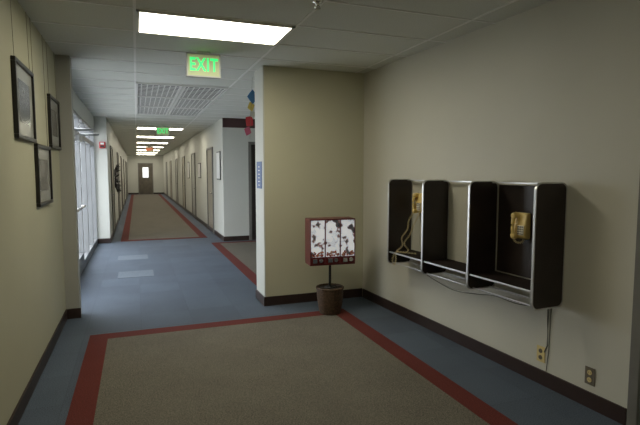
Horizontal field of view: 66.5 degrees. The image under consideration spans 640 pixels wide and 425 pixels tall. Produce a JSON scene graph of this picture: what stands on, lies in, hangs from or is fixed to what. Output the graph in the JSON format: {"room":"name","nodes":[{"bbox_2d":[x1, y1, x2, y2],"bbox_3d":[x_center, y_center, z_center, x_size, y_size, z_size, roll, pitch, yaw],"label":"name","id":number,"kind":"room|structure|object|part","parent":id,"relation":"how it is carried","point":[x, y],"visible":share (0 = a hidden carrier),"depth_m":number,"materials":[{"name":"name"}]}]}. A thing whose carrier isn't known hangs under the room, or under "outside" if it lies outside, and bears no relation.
{"room":"office building hallway","nodes":[
{"label":"office building hallway","id":0,"kind":"room"},
{"bbox_2d":[0,0,65,424],"bbox_3d":[-1.298,0.083,1.180,0.150,2.700,8.100,-2,5,-20],"label":"wall","id":1,"kind":"structure","parent":0,"point":[32,279],"depth_m":3.33,"materials":[{"name":"beige paint"}]},
{"bbox_2d":[10,0,36,142],"bbox_3d":[-2.062,-0.979,3.392,0.028,0.950,0.610,-2,5,-20],"label":"framed picture","id":2,"kind":"object","parent":1,"relation":"attached to","point":[22,78],"visible":1,"depth_m":3.36},
{"bbox_3d":[-2.062,-0.764,3.410,0.028,0.520,0.610,-2,5,-20],"label":"frame","id":3,"kind":"part","parent":2,"relation":"part of","materials":[{"name":"black wood"}]},
{"bbox_2d":[18,78,30,125],"bbox_3d":[-2.063,-0.764,3.409,0.002,0.284,0.354,-2,5,-20],"label":"print","id":4,"kind":"object","parent":2,"relation":"attached to","point":[23,86],"depth_m":3.39},
{"bbox_2d":[7,309,66,424],"bbox_3d":[-1.222,1.373,1.315,0.012,0.105,8.100,-2,5,-20],"label":"baseboard","id":5,"kind":"structure","parent":1,"relation":"attached to","point":[15,418],"depth_m":3.51,"materials":[{"name":"brown plastic"}]},
{"bbox_2d":[29,17,52,206],"bbox_3d":[-2.287,-0.784,4.010,0.028,1.440,0.630,-2,5,-20],"label":"framed picture","id":6,"kind":"object","parent":1,"relation":"attached to","point":[42,157],"visible":0.99,"depth_m":4.01},
{"bbox_3d":[-2.287,-0.311,4.049,0.028,0.490,0.630,-2,5,-20],"label":"frame","id":7,"kind":"part","parent":6,"relation":"part of","materials":[{"name":"black wood"}]},
{"bbox_2d":[39,159,48,190],"bbox_3d":[-2.288,-0.311,4.048,0.002,0.254,0.374,-2,5,-20],"label":"print","id":8,"kind":"object","parent":6,"relation":"attached to","point":[43,163],"depth_m":4.04},
{"bbox_2d":[46,49,61,149],"bbox_3d":[-2.526,-1.081,4.624,0.028,0.950,0.570,-2,5,-20],"label":"framed picture","id":9,"kind":"object","parent":1,"relation":"attached to","point":[53,105],"visible":0.99,"depth_m":4.60},
{"bbox_2d":[51,109,57,137],"bbox_3d":[-2.526,-0.847,4.643,0.002,0.244,0.314,-2,5,-20],"label":"print","id":10,"kind":"object","parent":9,"relation":"attached to","point":[53,111],"depth_m":4.64},
{"bbox_3d":[-2.526,-0.847,4.643,0.028,0.480,0.570,-2,5,-20],"label":"frame","id":11,"kind":"part","parent":9,"relation":"part of","materials":[{"name":"black wood"}]},
{"bbox_2d":[55,55,81,313],"bbox_3d":[-2.687,-0.239,5.056,0.280,2.700,0.160,-2,5,-20],"label":"wall pier","id":12,"kind":"object","parent":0,"point":[63,67],"visible":0.43,"depth_m":5.01,"materials":[{"name":"grey paint"}]},
{"bbox_2d":[67,308,80,318],"bbox_3d":[-2.581,1.059,5.112,0.142,0.105,0.012,-2,5,-20],"label":"baseboard","id":13,"kind":"object","parent":12,"relation":"attached to","point":[74,313],"visible":0.79,"depth_m":5.11,"materials":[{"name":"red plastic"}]},
{"bbox_2d":[72,89,93,128],"bbox_3d":[-3.836,-1.665,7.614,0.140,0.280,5.640,-2,5,-20],"label":"wall","id":14,"kind":"structure","parent":0,"point":[79,107],"depth_m":8.12,"materials":[{"name":"grey paint"}]},
{"bbox_2d":[76,116,89,265],"bbox_3d":[-3.965,-0.352,8.124,0.080,2.420,0.920,-2,5,-20],"label":"window","id":15,"kind":"structure","parent":14,"relation":"in","point":[81,121],"depth_m":8.50,"materials":[{"name":"clear glass"}]},
{"bbox_2d":[74,128,93,211],"bbox_3d":[-3.172,-0.215,6.462,0.394,2.420,0.920,-2,5,-20],"label":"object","id":16,"kind":"structure","parent":14,"relation":"in","point":[75,129],"depth_m":6.41,"materials":[{"name":"metal"}]},
{"bbox_2d":[73,110,98,275],"bbox_3d":[-3.494,-0.286,7.321,0.394,2.420,0.920,-2,5,-20],"label":"door","id":17,"kind":"structure","parent":14,"relation":"in","point":[78,137],"depth_m":7.63,"materials":[{"name":"metal"}]},
{"bbox_2d":[82,121,93,256],"bbox_3d":[-4.287,-0.424,8.983,0.080,2.420,0.920,-2,5,-20],"label":"window","id":18,"kind":"structure","parent":14,"relation":"in","point":[87,138],"depth_m":9.36,"materials":[{"name":"clear glass"}]},
{"bbox_2d":[87,126,97,249],"bbox_3d":[-4.621,-0.497,9.869,0.080,2.420,0.980,-2,5,-20],"label":"window","id":19,"kind":"structure","parent":14,"relation":"in","point":[92,159],"depth_m":10.28,"materials":[{"name":"clear glass"}]},
{"bbox_2d":[93,116,127,238],"bbox_3d":[-9.054,-1.632,21.856,0.430,2.700,24.600,-2,5,-20],"label":"wall","id":20,"kind":"structure","parent":0,"point":[102,126],"depth_m":10.47,"materials":[{"name":"grey paint"}]},
{"bbox_2d":[99,142,105,147],"bbox_3d":[-4.608,-1.429,10.330,0.120,0.140,0.065,-2,5,-20],"label":"fire alarm","id":21,"kind":"object","parent":20,"relation":"attached to","point":[101,144],"visible":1,"depth_m":10.31,"materials":[{"name":"red plastic"}]},
{"bbox_2d":[98,238,110,243],"bbox_3d":[-4.663,0.611,10.507,0.302,0.105,0.012,-2,5,-20],"label":"baseboard","id":22,"kind":"structure","parent":20,"relation":"attached to","point":[103,240],"depth_m":10.51,"materials":[{"name":"brown plastic"}]},
{"bbox_2d":[110,146,115,235],"bbox_3d":[-5.085,-0.542,12.038,0.070,2.150,1.020,-2,5,-20],"label":"door","id":23,"kind":"structure","parent":20,"relation":"in","point":[111,147],"depth_m":12.02,"materials":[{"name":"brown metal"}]},
{"bbox_2d":[114,163,120,193],"bbox_3d":[-5.452,-0.920,13.191,0.181,0.868,0.675,-2,5,-20],"label":"wreath","id":24,"kind":"object","parent":20,"relation":"attached to","point":[117,186],"visible":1,"depth_m":13.06,"materials":[{"name":"plant"}]},
{"bbox_2d":[117,152,120,219],"bbox_3d":[-6.560,-0.867,15.957,0.070,2.150,1.020,-2,5,-20],"label":"door","id":25,"kind":"structure","parent":20,"relation":"in","point":[119,209],"depth_m":15.56,"materials":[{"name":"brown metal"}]},
{"bbox_2d":[111,195,127,241],"bbox_3d":[-8.847,-0.345,22.041,0.012,0.105,24.600,-2,5,-20],"label":"baseboard","id":26,"kind":"structure","parent":20,"relation":"attached to","point":[127,195],"depth_m":13.85,"materials":[{"name":"red plastic"}]},
{"bbox_2d":[120,156,123,210],"bbox_3d":[-7.894,-1.161,19.503,0.070,2.150,1.020,-2,5,-20],"label":"door","id":27,"kind":"structure","parent":20,"relation":"in","point":[120,156],"depth_m":19.09,"materials":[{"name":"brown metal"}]},
{"bbox_2d":[123,159,125,203],"bbox_3d":[-9.298,-1.470,23.235,0.070,2.150,1.020,-2,5,-20],"label":"door","id":28,"kind":"structure","parent":20,"relation":"in","point":[123,159],"depth_m":22.80,"materials":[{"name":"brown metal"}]},
{"bbox_2d":[125,161,126,199],"bbox_3d":[-10.842,-1.810,27.341,0.070,2.150,1.020,-2,5,-20],"label":"door","id":29,"kind":"structure","parent":20,"relation":"in","point":[125,161],"depth_m":26.91,"materials":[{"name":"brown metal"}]},
{"bbox_2d":[127,155,163,192],"bbox_3d":[-12.228,-2.625,33.841,2.930,2.700,0.150,-2,5,-20],"label":"wall","id":30,"kind":"structure","parent":0,"point":[132,160],"depth_m":33.73,"materials":[{"name":"grey paint"}]},
{"bbox_2d":[138,163,153,193],"bbox_3d":[-12.076,-2.347,33.815,0.980,2.150,0.050,-2,5,-20],"label":"door","id":31,"kind":"structure","parent":30,"relation":"in","point":[145,170],"depth_m":33.80,"materials":[{"name":"brown wood"}]},
{"bbox_2d":[128,192,163,193],"bbox_3d":[-12.068,-1.330,33.922,2.326,0.105,0.012,-2,5,-20],"label":"baseboard","id":32,"kind":"structure","parent":30,"relation":"attached to","point":[154,192],"depth_m":34.15,"materials":[{"name":"red plastic"}]},
{"bbox_2d":[163,118,230,236],"bbox_3d":[-6.477,-1.685,22.500,0.150,2.700,25.200,-2,5,-20],"label":"wall","id":33,"kind":"structure","parent":0,"point":[216,136],"depth_m":13.58,"materials":[{"name":"grey paint"}]},
{"bbox_2d":[166,162,167,196],"bbox_3d":[-9.585,-2.070,30.472,0.070,2.150,1.020,-2,5,-20],"label":"door","id":34,"kind":"structure","parent":33,"relation":"in","point":[166,162],"depth_m":30.52,"materials":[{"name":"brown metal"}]},
{"bbox_2d":[170,161,171,197],"bbox_3d":[-8.181,-1.761,26.739,0.070,2.150,1.020,-2,5,-20],"label":"door","id":35,"kind":"structure","parent":33,"relation":"in","point":[170,161],"depth_m":26.82,"materials":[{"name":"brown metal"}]},
{"bbox_2d":[175,159,177,203],"bbox_3d":[-6.777,-1.451,23.007,0.070,2.150,1.020,-2,5,-20],"label":"door","id":36,"kind":"structure","parent":33,"relation":"in","point":[176,166],"depth_m":23.03,"materials":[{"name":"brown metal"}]},
{"bbox_2d":[182,156,185,210],"bbox_3d":[-5.478,-1.165,19.554,0.070,2.150,1.020,-2,5,-20],"label":"door","id":37,"kind":"structure","parent":33,"relation":"in","point":[183,157],"depth_m":19.55,"materials":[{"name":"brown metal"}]},
{"bbox_2d":[187,162,189,177],"bbox_3d":[-4.768,-1.537,17.690,0.024,0.600,0.500,-2,5,-20],"label":"notice board","id":38,"kind":"object","parent":33,"relation":"attached to","point":[187,162],"visible":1,"depth_m":17.55,"materials":[{"name":"paper"}]},
{"bbox_2d":[191,153,195,218],"bbox_3d":[-4.214,-0.886,16.195,0.070,2.150,1.020,-2,5,-20],"label":"door","id":39,"kind":"structure","parent":33,"relation":"in","point":[193,171],"depth_m":16.21,"materials":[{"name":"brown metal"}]},
{"bbox_2d":[164,193,223,240],"bbox_3d":[-6.553,-0.390,22.579,0.012,0.105,25.200,-2,5,-20],"label":"baseboard","id":40,"kind":"structure","parent":33,"relation":"attached to","point":[216,233],"depth_m":14.29,"materials":[{"name":"brown plastic"}]},
{"bbox_2d":[198,163,200,177],"bbox_3d":[-3.610,-1.257,14.612,0.024,0.450,0.600,-2,5,-20],"label":"notice board","id":41,"kind":"object","parent":33,"relation":"attached to","point":[199,164],"visible":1,"depth_m":14.50,"materials":[{"name":"paper"}]},
{"bbox_2d":[206,147,213,233],"bbox_3d":[-2.845,-0.585,12.555,0.070,2.150,1.020,-2,5,-20],"label":"door","id":42,"kind":"structure","parent":33,"relation":"in","point":[209,151],"depth_m":12.55,"materials":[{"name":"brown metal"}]},
{"bbox_2d":[216,151,220,179],"bbox_3d":[-2.329,-1.074,11.198,0.024,0.650,0.500,-2,5,-20],"label":"notice board","id":43,"kind":"object","parent":33,"relation":"attached to","point":[218,154],"visible":1,"depth_m":11.09,"materials":[{"name":"paper"}]},
{"bbox_2d":[229,128,254,235],"bbox_3d":[-0.526,-0.764,11.393,3.170,2.700,0.150,-2,5,-20],"label":"wall","id":44,"kind":"structure","parent":0,"point":[239,187],"depth_m":10.85,"materials":[{"name":"grey paint"}]},
{"bbox_2d":[222,118,254,127],"bbox_3d":[-0.563,-2.000,11.175,3.320,0.200,0.040,-2,5,-20],"label":"wall trim","id":45,"kind":"structure","parent":44,"relation":"attached to","point":[226,122],"depth_m":10.67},
{"bbox_2d":[224,235,255,240],"bbox_3d":[-0.574,0.538,11.396,3.332,0.105,0.012,-2,5,-20],"label":"baseboard","id":46,"kind":"structure","parent":44,"relation":"attached to","point":[226,238],"depth_m":10.90,"materials":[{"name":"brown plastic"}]},
{"bbox_2d":[248,142,255,239],"bbox_3d":[-1.106,-0.488,11.095,1.040,2.200,0.040,-2,5,-20],"label":"door","id":47,"kind":"structure","parent":44,"relation":"in","point":[251,145],"depth_m":10.93,"materials":[{"name":"brown laminate"}]},
{"bbox_2d":[254,65,265,296],"bbox_3d":[-0.695,-0.290,5.673,0.015,2.700,0.400,-2,5,-20],"label":"wall","id":48,"kind":"structure","parent":0,"point":[259,74],"depth_m":5.62,"materials":[{"name":"grey paint"}]},
{"bbox_2d":[257,161,261,188],"bbox_3d":[-0.705,-0.434,5.657,0.007,0.310,0.240,-2,5,-20],"label":"wall sign","id":49,"kind":"object","parent":48,"relation":"attached to","point":[259,164],"visible":1,"depth_m":5.63,"materials":[{"name":"plastic"}]},
{"bbox_2d":[256,289,263,305],"bbox_3d":[-0.709,1.003,5.780,0.012,0.105,0.410,-2,5,-20],"label":"baseboard","id":50,"kind":"structure","parent":48,"relation":"attached to","point":[259,296],"depth_m":5.74,"materials":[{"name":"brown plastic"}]},
{"bbox_2d":[17,0,552,154],"bbox_3d":[-3.937,-2.572,16.256,6.250,0.100,38.800,-2,5,-20],"label":"ceiling","id":51,"kind":"structure","parent":0,"point":[330,15],"depth_m":4.42,"materials":[{"name":"tile"}]},
{"bbox_2d":[146,147,152,151],"bbox_3d":[-7.863,-2.918,22.519,0.325,0.245,0.061,-2,5,-20],"label":"exit sign","id":52,"kind":"object","parent":51,"relation":"hanging from","point":[148,149],"visible":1,"depth_m":22.49,"materials":[{"name":"orange plastic"}]},
{"bbox_2d":[136,142,167,143],"bbox_3d":[-6.710,-2.782,19.530,1.200,0.014,0.590,-2,5,-20],"label":"recessed light","id":53,"kind":"object","parent":51,"relation":"in","point":[136,142],"visible":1,"depth_m":19.31,"materials":[{"name":"white plastic"}]},
{"bbox_2d":[136,107,170,114],"bbox_3d":[-3.183,-1.932,9.273,0.590,0.022,1.190,-2,5,-20],"label":"ceiling vent","id":54,"kind":"object","parent":51,"relation":"in","point":[139,110],"visible":0.93,"depth_m":9.28,"materials":[{"name":"white metal"}]},
{"bbox_2d":[136,136,174,137],"bbox_3d":[-5.499,-2.515,16.310,1.200,0.014,0.590,-2,5,-20],"label":"recessed light","id":55,"kind":"object","parent":51,"relation":"in","point":[136,136],"visible":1,"depth_m":16.39,"materials":[{"name":"white plastic"}]},
{"bbox_2d":[136,97,175,107],"bbox_3d":[-2.754,-1.837,8.135,0.590,0.022,1.190,-2,5,-20],"label":"ceiling vent","id":56,"kind":"object","parent":51,"relation":"in","point":[140,101],"visible":0.85,"depth_m":8.18,"materials":[{"name":"white metal"}]},
{"bbox_2d":[136,82,182,98],"bbox_3d":[-2.326,-1.743,6.996,0.590,0.022,1.190,-2,5,-20],"label":"ceiling vent","id":57,"kind":"object","parent":51,"relation":"in","point":[156,90],"visible":1,"depth_m":6.98,"materials":[{"name":"white metal"}]},
{"bbox_2d":[136,127,183,129],"bbox_3d":[-4.288,-2.248,13.091,1.200,0.014,0.590,-2,5,-20],"label":"recessed light","id":58,"kind":"object","parent":51,"relation":"in","point":[148,128],"visible":0.83,"depth_m":13.00,"materials":[{"name":"white plastic"}]},
{"bbox_2d":[156,126,169,135],"bbox_3d":[-4.015,-2.084,12.462,0.325,0.245,0.061,-2,5,-20],"label":"exit sign","id":59,"kind":"object","parent":51,"relation":"hanging from","point":[162,130],"visible":1,"depth_m":12.43,"materials":[{"name":"green plastic"}]},
{"bbox_3d":[-4.016,-2.075,12.463,0.301,0.201,0.052,-2,5,-20],"label":"sign panel","id":60,"kind":"part","parent":59,"relation":"part of","materials":[{"name":"green plastic"}]},
{"bbox_2d":[168,108,203,116],"bbox_3d":[-2.611,-1.950,9.487,0.590,0.022,1.190,-2,5,-20],"label":"ceiling vent","id":61,"kind":"object","parent":51,"relation":"in","point":[174,111],"visible":0.96,"depth_m":9.56,"materials":[{"name":"white plastic"}]},
{"bbox_2d":[172,99,213,109],"bbox_3d":[-2.183,-1.855,8.348,0.590,0.022,1.190,-2,5,-20],"label":"ceiling vent","id":62,"kind":"object","parent":51,"relation":"in","point":[179,103],"visible":0.9,"depth_m":8.36,"materials":[{"name":"white plastic"}]},
{"bbox_2d":[177,85,227,100],"bbox_3d":[-1.755,-1.761,7.210,0.590,0.022,1.190,-2,5,-20],"label":"ceiling vent","id":63,"kind":"object","parent":51,"relation":"in","point":[188,91],"visible":1,"depth_m":7.16,"materials":[{"name":"white plastic"}]},
{"bbox_2d":[186,51,220,78],"bbox_3d":[-1.144,-1.448,4.786,0.325,0.245,0.061,-2,5,-20],"label":"exit sign","id":64,"kind":"object","parent":51,"relation":"hanging from","point":[201,64],"visible":1,"depth_m":4.76,"materials":[{"name":"green plastic"}]},
{"bbox_2d":[136,9,295,45],"bbox_3d":[-0.862,-1.493,3.983,1.200,0.014,0.590,-2,5,-20],"label":"recessed light","id":65,"kind":"object","parent":51,"relation":"in","point":[147,21],"visible":1,"depth_m":3.94,"materials":[{"name":"white plastic"}]},
{"bbox_2d":[244,89,254,135],"bbox_3d":[-0.857,-1.296,6.065,0.173,0.760,0.027,-2,5,-20],"label":"mobile","id":66,"kind":"object","parent":51,"relation":"hanging from","point":[251,96],"visible":0.92,"depth_m":6.07},
{"bbox_2d":[31,0,517,154],"bbox_3d":[-3.871,-2.522,16.284,5.910,0.004,38.500,-2,5,-20],"label":"grid","id":67,"kind":"object","parent":51,"relation":"attached to","point":[134,7],"visible":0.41,"depth_m":4.62,"materials":[{"name":"white metal"}]},
{"bbox_2d":[312,0,321,9],"bbox_3d":[-0.017,-1.427,3.358,0.070,0.050,0.070,-2,5,-20],"label":"sprinkler","id":68,"kind":"object","parent":51,"relation":"attached to","point":[317,2],"visible":1,"depth_m":3.35,"materials":[{"name":"silver metal"}]},
{"bbox_2d":[264,66,363,296],"bbox_3d":[1.070,-0.344,6.327,3.750,2.700,0.390,-2,5,-20],"label":"wall","id":69,"kind":"structure","parent":0,"point":[314,119],"depth_m":5.66,"materials":[{"name":"beige paint"}]},
{"bbox_2d":[264,288,361,305],"bbox_3d":[-0.061,1.002,5.797,1.237,0.105,0.012,-2,5,-20],"label":"baseboard","id":70,"kind":"structure","parent":69,"relation":"attached to","point":[348,293],"depth_m":5.72,"materials":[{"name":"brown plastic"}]},
{"bbox_2d":[18,194,621,424],"bbox_3d":[-3.937,0.218,16.487,6.250,0.100,38.800,-2,5,-20],"label":"floor","id":71,"kind":"structure","parent":0,"point":[192,282],"depth_m":5.15,"materials":[{"name":"blue blue-grey vinyl tile"}]},
{"bbox_2d":[118,254,147,260],"bbox_3d":[-3.358,0.806,8.770,0.500,0.004,0.480,-2,5,-20],"label":"tile","id":72,"kind":"object","parent":71,"relation":"on","point":[145,256],"depth_m":8.74,"materials":[{"name":"tile"}]},
{"bbox_2d":[117,270,153,278],"bbox_3d":[-2.767,0.925,7.341,0.500,0.004,0.480,-2,5,-20],"label":"tile","id":73,"kind":"object","parent":71,"relation":"on","point":[143,273],"depth_m":7.29,"materials":[{"name":"blue carpet"}]},
{"bbox_2d":[121,194,206,241],"bbox_3d":[-7.707,-0.312,22.232,1.880,0.007,23.850,-2,5,-20],"label":"carpet","id":74,"kind":"object","parent":71,"relation":"on","point":[149,216],"visible":1,"depth_m":14.79,"materials":[{"name":"beige carpet"}]},
{"bbox_2d":[212,241,256,285],"bbox_3d":[0.018,0.787,8.977,3.330,0.007,4.620,-2,5,-20],"label":"carpet","id":75,"kind":"object","parent":71,"relation":"on","point":[242,254],"visible":0.24,"depth_m":9.04,"materials":[{"name":"beige carpet"}]},
{"bbox_2d":[65,308,517,424],"bbox_3d":[0.197,1.368,1.972,2.570,0.007,6.530,-2,5,-20],"label":"carpet","id":76,"kind":"object","parent":71,"relation":"on","point":[306,368],"visible":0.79,"depth_m":3.58,"materials":[{"name":"beige carpet"}]},
{"bbox_2d":[305,217,354,314],"bbox_3d":[0.108,0.573,5.275,0.500,1.032,0.311,-1,5,-17],"label":"display stand","id":77,"kind":"object","parent":76,"relation":"on","point":[329,241],"visible":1,"depth_m":5.17,"materials":[{"name":"red"}]},
{"bbox_3d":[-0.050,0.500,5.216,0.153,0.068,0.194,-1,5,-16],"label":"plate","id":78,"kind":"part","parent":77,"relation":"part of","materials":[{"name":"red metal"}]},
{"bbox_3d":[0.110,0.496,5.264,0.153,0.068,0.194,-1,5,-16],"label":"plate","id":79,"kind":"part","parent":77,"relation":"part of","materials":[{"name":"red metal"}]},
{"bbox_3d":[0.269,0.492,5.311,0.153,0.068,0.194,-1,5,-16],"label":"plate","id":80,"kind":"part","parent":77,"relation":"part of","materials":[{"name":"red metal"}]},
{"bbox_2d":[316,283,343,314],"bbox_3d":[0.108,0.944,5.306,0.310,0.288,0.310,-2,5,-20],"label":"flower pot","id":81,"kind":"object","parent":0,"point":[329,296],"depth_m":5.20,"materials":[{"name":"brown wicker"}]},
{"bbox_2d":[363,0,639,424],"bbox_3d":[2.159,-0.013,2.335,0.150,2.700,7.880,-2,5,-23],"label":"wall","id":82,"kind":"structure","parent":0,"point":[549,91],"depth_m":3.54,"materials":[{"name":"grey paint"}]},
{"bbox_2d":[387,179,567,310],"bbox_3d":[1.168,0.156,4.095,0.284,0.852,1.837,-2,5,-23],"label":"booth","id":83,"kind":"object","parent":82,"relation":"attached to","point":[540,258],"visible":1,"depth_m":3.80,"materials":[{"name":"black metal"}]},
{"bbox_3d":[0.807,0.087,4.927,0.284,0.852,0.017,-2,5,-23],"label":"panel trim","id":84,"kind":"part","parent":83,"relation":"part of","materials":[{"name":"metal"}]},
{"bbox_3d":[0.807,0.087,4.927,0.277,0.844,0.014,-2,5,-23],"label":"panel","id":85,"kind":"part","parent":83,"relation":"part of","materials":[{"name":"brown laminate"}]},
{"bbox_2d":[391,250,420,259],"bbox_3d":[0.933,0.411,4.691,0.255,0.012,0.561,-2,5,-23],"label":"shelf","id":86,"kind":"object","parent":83,"relation":"attached to","point":[417,256],"depth_m":4.72,"materials":[{"name":"black metal"}]},
{"bbox_3d":[0.842,0.522,4.661,0.010,0.009,0.561,-2,5,-23],"label":"rail","id":87,"kind":"part","parent":83,"relation":"part of","materials":[{"name":"metal"}]},
{"bbox_2d":[392,193,421,264],"bbox_3d":[0.867,0.162,4.763,0.305,0.705,0.198,-2,5,-23],"label":"wall telephone","id":88,"kind":"object","parent":83,"relation":"on","point":[417,207],"visible":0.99,"depth_m":4.78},
{"bbox_3d":[0.874,0.200,4.813,0.217,0.401,0.120,-2,5,-23],"label":"coiled cord","id":89,"kind":"part","parent":88,"relation":"part of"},
{"bbox_3d":[1.037,0.131,4.396,0.284,0.852,0.017,-2,5,-23],"label":"panel trim","id":90,"kind":"part","parent":83,"relation":"part of","materials":[{"name":"metal"}]},
{"bbox_3d":[1.038,0.131,4.396,0.277,0.844,0.014,-2,5,-23],"label":"panel","id":91,"kind":"part","parent":83,"relation":"part of","materials":[{"name":"brown laminate"}]},
{"bbox_2d":[427,259,465,271],"bbox_3d":[1.168,0.456,4.149,0.255,0.012,0.586,-2,5,-23],"label":"shelf","id":92,"kind":"object","parent":83,"relation":"attached to","point":[453,265],"depth_m":4.19,"materials":[{"name":"black metal"}]},
{"bbox_3d":[1.078,0.567,4.119,0.010,0.009,0.586,-2,5,-23],"label":"rail","id":93,"kind":"part","parent":83,"relation":"part of","materials":[{"name":"metal"}]},
{"bbox_3d":[1.234,0.567,4.187,0.012,0.010,0.586,-2,5,-23],"label":"rail","id":94,"kind":"part","parent":83,"relation":"part of","materials":[{"name":"metal"}]},
{"bbox_2d":[427,275,526,305],"bbox_3d":[1.276,0.644,4.060,0.036,0.102,1.366,-2,5,-27],"label":"cable","id":95,"kind":"object","parent":83,"relation":"hanging from","point":[427,275],"visible":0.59,"depth_m":4.02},
{"bbox_3d":[1.278,0.177,3.843,0.284,0.852,0.017,-2,5,-23],"label":"panel trim","id":96,"kind":"part","parent":83,"relation":"part of","materials":[{"name":"metal"}]},
{"bbox_3d":[1.278,0.177,3.843,0.277,0.844,0.014,-2,5,-23],"label":"panel","id":97,"kind":"part","parent":83,"relation":"part of","materials":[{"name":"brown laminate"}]},
{"bbox_2d":[472,271,530,289],"bbox_3d":[1.414,0.503,3.582,0.255,0.012,0.616,-2,5,-23],"label":"shelf","id":98,"kind":"object","parent":83,"relation":"attached to","point":[519,283],"depth_m":3.64,"materials":[{"name":"black metal"}]},
{"bbox_3d":[1.324,0.614,3.552,0.010,0.009,0.616,-2,5,-23],"label":"rail","id":99,"kind":"part","parent":83,"relation":"part of","materials":[{"name":"metal"}]},
{"bbox_3d":[1.480,0.614,3.620,0.012,0.010,0.616,-2,5,-23],"label":"rail","id":100,"kind":"part","parent":83,"relation":"part of","materials":[{"name":"metal"}]},
{"bbox_3d":[1.480,-0.213,3.551,0.012,0.010,0.616,-2,5,-23],"label":"rail","id":101,"kind":"part","parent":83,"relation":"part of","materials":[{"name":"metal"}]},
{"bbox_2d":[510,212,530,243],"bbox_3d":[1.471,0.115,3.593,0.099,0.236,0.118,-2,5,-23],"label":"wall telephone","id":102,"kind":"object","parent":83,"relation":"attached to","point":[520,221],"visible":1,"depth_m":3.58,"materials":[{"name":"gold metal"}]},
{"bbox_3d":[1.530,0.225,3.262,0.284,0.852,0.017,-2,5,-23],"label":"panel trim","id":103,"kind":"part","parent":83,"relation":"part of","materials":[{"name":"metal"}]},
{"bbox_3d":[1.530,0.225,3.263,0.277,0.844,0.014,-2,5,-23],"label":"panel","id":104,"kind":"part","parent":83,"relation":"part of","materials":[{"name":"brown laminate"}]},
{"bbox_2d":[362,289,626,424],"bbox_3d":[1.189,1.112,4.472,0.012,0.105,3.330,-2,5,-23],"label":"baseboard","id":105,"kind":"structure","parent":82,"relation":"attached to","point":[601,405],"depth_m":3.73,"materials":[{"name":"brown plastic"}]},
{"bbox_2d":[536,345,544,362],"bbox_3d":[1.595,1.022,3.526,0.010,0.116,0.072,-2,5,-23],"label":"wall outlet","id":106,"kind":"object","parent":82,"relation":"attached to","point":[540,350],"visible":1,"depth_m":3.52,"materials":[{"name":"yellow plastic"}]},
{"bbox_2d":[544,308,551,371],"bbox_3d":[1.610,0.890,3.457,0.026,0.496,0.037,-2,5,-23],"label":"power cable","id":107,"kind":"object","parent":82,"relation":"attached to","point":[551,308],"visible":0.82,"depth_m":3.46,"materials":[{"name":"grey plastic"}]},
{"bbox_3d":[1.607,0.820,3.459,0.027,0.357,0.016,0,5,-6],"label":"plug cord","id":108,"kind":"part","parent":107,"relation":"part of","materials":[{"name":"grey plastic"}]},
{"bbox_2d":[584,366,595,386],"bbox_3d":[1.751,1.062,3.167,0.010,0.116,0.072,-2,5,-23],"label":"wall outlet","id":109,"kind":"object","parent":82,"relation":"attached to","point":[589,372],"visible":1,"depth_m":3.16,"materials":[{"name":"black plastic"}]},
{"bbox_2d":[626,178,639,424],"bbox_3d":[2.112,0.302,2.406,0.140,2.060,1.040,-2,5,-23],"label":"door","id":110,"kind":"structure","parent":82,"relation":"in","point":[633,406],"depth_m":2.87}
]}

